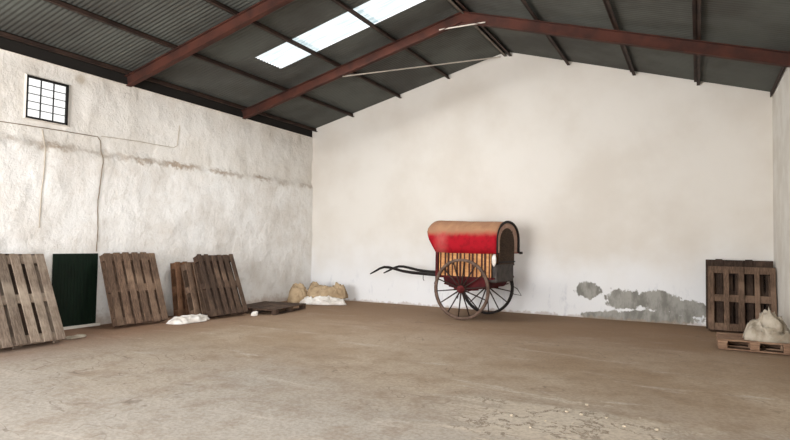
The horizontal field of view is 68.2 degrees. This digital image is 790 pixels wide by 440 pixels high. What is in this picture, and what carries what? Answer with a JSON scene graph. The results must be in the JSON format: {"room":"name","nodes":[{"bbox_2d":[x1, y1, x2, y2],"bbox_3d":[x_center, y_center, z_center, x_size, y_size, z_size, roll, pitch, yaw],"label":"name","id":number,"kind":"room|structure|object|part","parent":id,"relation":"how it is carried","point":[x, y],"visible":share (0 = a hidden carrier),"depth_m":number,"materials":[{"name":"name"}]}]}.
{"room":"warehouse","nodes":[
{"label":"warehouse","id":0,"kind":"room"},
{"bbox_2d":[0,49,312,324],"bbox_3d":[-5.755,-0.365,7.758,0.406,4.020,15.430,0,-2,27],"label":"wall","id":1,"kind":"structure","parent":0,"point":[237,186],"depth_m":10.28,"materials":[{"name":"white paint"}]},
{"bbox_2d":[39,129,45,227],"bbox_3d":[-5.171,-0.610,8.549,0.066,1.452,0.063,0,-2,27],"label":"cable","id":2,"kind":"object","parent":1,"relation":"attached to","point":[42,129],"visible":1,"depth_m":8.56,"materials":[{"name":"beige plastic"}]},
{"bbox_2d":[25,74,68,124],"bbox_3d":[-5.146,-1.762,8.636,0.038,0.620,0.630,0,-2,27],"label":"window","id":3,"kind":"structure","parent":1,"relation":"in","point":[28,76],"depth_m":8.65,"materials":[{"name":"black metal"}]},
{"bbox_2d":[0,121,103,251],"bbox_3d":[-5.263,-0.465,8.408,0.094,1.846,2.227,0,-2,29],"label":"cable","id":4,"kind":"object","parent":1,"relation":"attached to","point":[0,121],"visible":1,"depth_m":9.31,"materials":[{"name":"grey plastic"}]},
{"bbox_2d":[52,253,97,326],"bbox_3d":[-4.939,1.070,8.993,0.052,1.105,0.730,0,-2,27],"label":"door","id":5,"kind":"structure","parent":1,"relation":"in","point":[74,276],"depth_m":8.98,"materials":[{"name":"green paint"}]},
{"bbox_2d":[63,322,99,329],"bbox_3d":[-4.939,1.650,8.982,0.100,0.055,0.820,0,-2,27],"label":"trim","id":6,"kind":"structure","parent":1,"relation":"attached to","point":[98,323],"depth_m":9.04,"materials":[{"name":"white paint"}]},
{"bbox_2d":[101,125,179,147],"bbox_3d":[-4.382,-1.554,10.155,0.044,0.476,1.586,0,-2,27],"label":"cable","id":7,"kind":"object","parent":1,"relation":"attached to","point":[179,125],"visible":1,"depth_m":10.28,"materials":[{"name":"beige plastic"}]},
{"bbox_2d":[0,37,311,136],"bbox_3d":[-5.642,-2.469,7.799,0.040,0.188,15.430,0,-2,27],"label":"trim","id":8,"kind":"structure","parent":1,"relation":"attached to","point":[5,44],"depth_m":9.84,"materials":[{"name":"black metal"}]},
{"bbox_2d":[0,300,789,439],"bbox_3d":[-1.378,1.591,5.394,10.328,0.012,16.030,0,-2,27],"label":"floor","id":9,"kind":"structure","parent":0,"point":[355,370],"depth_m":5.98,"materials":[{"name":"concrete"}]},
{"bbox_2d":[5,254,41,334],"bbox_3d":[-5.041,1.009,7.451,0.699,1.169,1.132,0,-2,27],"label":"wooden pallet","id":10,"kind":"object","parent":9,"relation":"on","point":[9,265],"visible":0.02,"depth_m":7.65,"materials":[{"name":"brown wood"}]},
{"bbox_2d":[0,254,65,348],"bbox_3d":[-4.870,1.012,7.352,0.681,1.163,1.120,0,-2,27],"label":"wooden pallet","id":11,"kind":"object","parent":9,"relation":"on","point":[12,334],"visible":1,"depth_m":7.50,"materials":[{"name":"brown wood"}]},
{"bbox_2d":[66,334,86,339],"bbox_3d":[-4.437,1.615,8.114,0.166,0.037,0.346,0,-2,16],"label":"plastic bag","id":12,"kind":"object","parent":9,"relation":"on","point":[77,335],"visible":0.94,"depth_m":8.07,"materials":[{"name":"beige plastic"}]},
{"bbox_2d":[99,252,167,327],"bbox_3d":[-4.247,1.107,9.525,0.558,1.159,0.922,0,-3,31],"label":"wooden pallet","id":13,"kind":"object","parent":9,"relation":"on","point":[132,283],"visible":1,"depth_m":9.45,"materials":[{"name":"brown wood"}]},
{"bbox_2d":[170,261,200,316],"bbox_3d":[-3.758,1.255,10.801,0.278,0.980,0.806,0,-2,27],"label":"wooden pallet","id":14,"kind":"object","parent":9,"relation":"on","point":[180,305],"visible":0.31,"depth_m":10.49,"materials":[{"name":"brown wood"}]},
{"bbox_2d":[166,314,208,324],"bbox_3d":[-3.477,1.656,9.849,0.371,0.121,0.785,0,-3,31],"label":"plastic bag","id":15,"kind":"object","parent":9,"relation":"on","point":[184,319],"visible":1,"depth_m":9.69,"materials":[{"name":"white plastic"}]},
{"bbox_2d":[180,262,206,314],"bbox_3d":[-3.505,1.263,10.759,0.417,0.969,0.800,0,-2,27],"label":"wooden pallet","id":16,"kind":"object","parent":9,"relation":"on","point":[191,290],"visible":0.27,"depth_m":10.46,"materials":[{"name":"brown wood"}]},
{"bbox_2d":[193,254,247,317],"bbox_3d":[-3.194,1.190,10.722,0.600,1.122,0.820,0,-3,33],"label":"wooden pallet","id":17,"kind":"object","parent":9,"relation":"on","point":[218,284],"visible":0.98,"depth_m":10.65,"materials":[{"name":"brown wood"}]},
{"bbox_2d":[251,311,257,315],"bbox_3d":[-2.599,1.724,10.784,0.130,0.086,0.152,1,-2,5],"label":"plastic bag","id":18,"kind":"object","parent":9,"relation":"on","point":[254,313],"visible":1,"depth_m":10.74,"materials":[{"name":"white plastic"}]},
{"bbox_2d":[247,301,305,314],"bbox_3d":[-2.498,1.750,11.666,0.983,0.104,1.245,0,-2,18],"label":"wooden pallet","id":19,"kind":"object","parent":9,"relation":"on","point":[265,306],"visible":0.86,"depth_m":11.49,"materials":[{"name":"brown wood"}]},
{"bbox_2d":[287,283,306,302],"bbox_3d":[-2.181,1.644,13.188,0.476,0.444,0.442,1,-2,-3],"label":"sack","id":20,"kind":"object","parent":9,"relation":"on","point":[297,293],"visible":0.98,"depth_m":13.03,"materials":[{"name":"beige fabric"}]},
{"bbox_2d":[299,296,345,304],"bbox_3d":[-1.595,1.772,12.976,1.082,0.191,0.459,1,-2,5],"label":"sack","id":21,"kind":"object","parent":9,"relation":"on","point":[318,300],"visible":0.99,"depth_m":12.82,"materials":[{"name":"white fabric"}]},
{"bbox_2d":[306,281,347,298],"bbox_3d":[-1.553,1.575,13.216,0.977,0.365,0.463,1,-2,5],"label":"sack","id":22,"kind":"object","parent":21,"relation":"on","point":[337,290],"visible":0.99,"depth_m":13.08,"materials":[{"name":"beige fabric"}]},
{"bbox_2d":[370,220,522,319],"bbox_3d":[0.921,0.934,11.604,3.121,1.850,1.350,0,-3,33],"label":"cart","id":23,"kind":"object","parent":9,"relation":"on","point":[470,255],"visible":1,"depth_m":10.82,"materials":[{"name":"brown wood"}]},
{"bbox_3d":[0.805,0.852,11.085,0.060,0.570,0.060,0,-3,33],"label":"corner post","id":24,"kind":"part","parent":23,"relation":"part of","materials":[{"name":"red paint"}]},
{"bbox_3d":[1.285,0.813,10.770,1.060,0.460,0.024,0,-3,33],"label":"panel","id":25,"kind":"part","parent":23,"relation":"part of","materials":[{"name":"orange wood"}]},
{"bbox_3d":[1.281,1.058,10.760,1.100,0.040,0.044,0,-3,33],"label":"sill rail","id":26,"kind":"part","parent":23,"relation":"part of","materials":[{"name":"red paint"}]},
{"bbox_3d":[1.969,0.834,10.875,0.225,0.030,0.810,0,-3,33],"label":"lid","id":27,"kind":"part","parent":23,"relation":"part of","materials":[{"name":"grey wood"}]},
{"bbox_3d":[2.074,0.500,10.864,0.025,0.700,0.710,0,-3,33],"label":"panel","id":28,"kind":"part","parent":23,"relation":"part of","materials":[{"name":"brown wood"}]},
{"bbox_2d":[706,259,772,328],"bbox_3d":[5.864,1.278,9.947,1.004,1.204,0.432,0,-2,27],"label":"wooden pallet","id":29,"kind":"object","parent":9,"relation":"on","point":[748,278],"visible":0.5,"depth_m":9.94,"materials":[{"name":"brown wood"}]},
{"bbox_2d":[708,266,776,332],"bbox_3d":[5.799,1.330,9.771,0.984,1.084,0.405,0,-2,27],"label":"wooden pallet","id":30,"kind":"object","parent":9,"relation":"on","point":[726,298],"visible":0.86,"depth_m":9.75,"materials":[{"name":"brown wood"}]},
{"bbox_2d":[716,332,789,354],"bbox_3d":[5.035,1.728,8.199,0.904,0.147,0.703,0,-2,27],"label":"wooden pallet","id":31,"kind":"object","parent":9,"relation":"on","point":[724,339],"visible":0.77,"depth_m":8.05,"materials":[{"name":"brown wood"}]},
{"bbox_2d":[743,307,789,343],"bbox_3d":[5.124,1.419,8.033,0.611,0.458,0.484,0,-2,19],"label":"sack","id":32,"kind":"object","parent":31,"relation":"on","point":[769,327],"visible":1,"depth_m":7.91,"materials":[{"name":"beige fabric"}]},
{"bbox_2d":[0,0,789,127],"bbox_3d":[-1.384,-3.144,5.620,10.928,1.519,16.230,0,-2,27],"label":"ceiling","id":33,"kind":"structure","parent":0,"point":[765,24],"depth_m":9.57,"materials":[{"name":"metal"}]},
{"bbox_2d":[256,37,319,67],"bbox_3d":[-1.922,-2.986,10.425,0.885,0.242,0.770,0,-2,27],"label":"skylight","id":34,"kind":"object","parent":33,"relation":"attached to","point":[285,54],"visible":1,"depth_m":10.46,"materials":[{"name":"white plastic"}]},
{"bbox_2d":[297,7,378,48],"bbox_3d":[-1.036,-3.259,9.979,1.300,0.351,0.770,0,-2,27],"label":"skylight","id":35,"kind":"object","parent":33,"relation":"attached to","point":[346,24],"visible":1,"depth_m":10.00,"materials":[{"name":"white plastic"}]},
{"bbox_2d":[358,0,420,20],"bbox_3d":[0.008,-3.580,9.452,1.240,0.335,0.770,0,-2,27],"label":"skylight","id":36,"kind":"object","parent":33,"relation":"attached to","point":[378,9],"visible":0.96,"depth_m":9.65,"materials":[{"name":"white plastic"}]},
{"bbox_2d":[311,52,773,325],"bbox_3d":[2.286,-0.803,12.474,10.338,5.535,0.300,0,-2,27],"label":"wall","id":37,"kind":"structure","parent":0,"point":[618,187],"depth_m":11.76,"materials":[{"name":"white paint"}]},
{"bbox_2d":[772,67,789,329],"bbox_3d":[3.108,-0.446,3.161,0.300,4.141,15.430,0,-2,27],"label":"wall","id":38,"kind":"structure","parent":0,"point":[781,94],"depth_m":8.98,"materials":[{"name":"white paint"}]},
{"bbox_2d":[125,0,293,86],"bbox_3d":[-0.204,-2.937,7.609,9.676,1.532,0.100,0,-2,27],"label":"roof truss","id":39,"kind":"object","parent":38,"relation":"attached to","point":[262,8],"visible":1,"depth_m":9.00,"materials":[{"name":"red metal"}]},
{"bbox_2d":[454,0,511,55],"bbox_3d":[-1.124,-3.826,5.514,0.100,0.082,15.425,0,-2,27],"label":"roof purlin","id":40,"kind":"structure","parent":39,"relation":"on","point":[458,2],"depth_m":11.03,"materials":[{"name":"brown paint"}]},
{"bbox_2d":[521,0,569,64],"bbox_3d":[-0.065,-3.484,4.949,0.100,0.082,15.425,0,-2,27],"label":"roof purlin","id":41,"kind":"structure","parent":39,"relation":"on","point":[524,2],"depth_m":10.22,"materials":[{"name":"brown paint"}]},
{"bbox_2d":[692,0,700,85],"bbox_3d":[1.983,-2.824,3.854,0.100,0.082,15.425,0,-2,27],"label":"roof purlin","id":42,"kind":"structure","parent":39,"relation":"on","point":[696,4],"depth_m":8.02,"materials":[{"name":"brown paint"}]},
{"bbox_2d":[241,11,789,119],"bbox_3d":[1.085,-2.820,10.091,9.676,1.532,0.100,0,-2,27],"label":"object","id":43,"kind":"object","parent":38,"relation":"attached to","point":[657,42],"visible":1,"depth_m":9.45,"materials":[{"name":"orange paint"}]},
{"bbox_2d":[0,30,317,131],"bbox_3d":[-5.521,-2.563,7.738,0.100,0.082,15.425,0,-2,27],"label":"roof purlin","id":44,"kind":"structure","parent":43,"relation":"on","point":[4,34],"depth_m":9.63,"materials":[{"name":"brown paint"}]},
{"bbox_2d":[43,0,353,116],"bbox_3d":[-4.567,-2.846,7.256,0.100,0.082,15.425,0,-2,27],"label":"roof purlin","id":45,"kind":"structure","parent":43,"relation":"on","point":[59,3],"depth_m":9.13,"materials":[{"name":"brown paint"}]},
{"bbox_2d":[204,0,400,97],"bbox_3d":[-3.434,-3.181,6.683,0.100,0.082,15.425,0,-2,27],"label":"roof purlin","id":46,"kind":"structure","parent":43,"relation":"on","point":[213,2],"depth_m":9.99,"materials":[{"name":"brown paint"}]},
{"bbox_2d":[331,0,449,78],"bbox_3d":[-2.363,-3.497,6.142,0.100,0.082,15.425,0,-2,27],"label":"roof purlin","id":47,"kind":"structure","parent":43,"relation":"on","point":[338,2],"depth_m":10.19,"materials":[{"name":"brown paint"}]},
{"bbox_2d":[343,56,500,76],"bbox_3d":[0.625,-3.116,11.822,3.467,0.844,0.026,2,-2,-20],"label":"rod","id":48,"kind":"object","parent":43,"relation":"attached to","point":[499,56],"visible":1,"depth_m":11.77,"materials":[{"name":"beige"}]},
{"bbox_3d":[1.167,-3.446,10.078,0.600,0.226,0.024,0,-2,27],"label":"ridge plate","id":49,"kind":"part","parent":43,"relation":"part of","materials":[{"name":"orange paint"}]},
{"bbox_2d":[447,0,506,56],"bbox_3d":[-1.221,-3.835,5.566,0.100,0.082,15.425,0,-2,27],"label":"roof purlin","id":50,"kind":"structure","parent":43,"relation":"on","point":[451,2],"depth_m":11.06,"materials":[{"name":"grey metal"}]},
{"bbox_2d":[602,0,635,75],"bbox_3d":[1.021,-3.134,4.369,0.100,0.082,15.425,0,-2,27],"label":"roof purlin","id":51,"kind":"structure","parent":43,"relation":"on","point":[607,4],"depth_m":8.78,"materials":[{"name":"brown paint"}]},
{"bbox_2d":[770,51,789,96],"bbox_3d":[2.984,-2.501,3.319,0.012,0.082,15.425,0,-2,27],"label":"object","id":52,"kind":"structure","parent":43,"relation":"on","point":[782,68],"depth_m":9.24,"materials":[{"name":"brown paint"}]}
]}

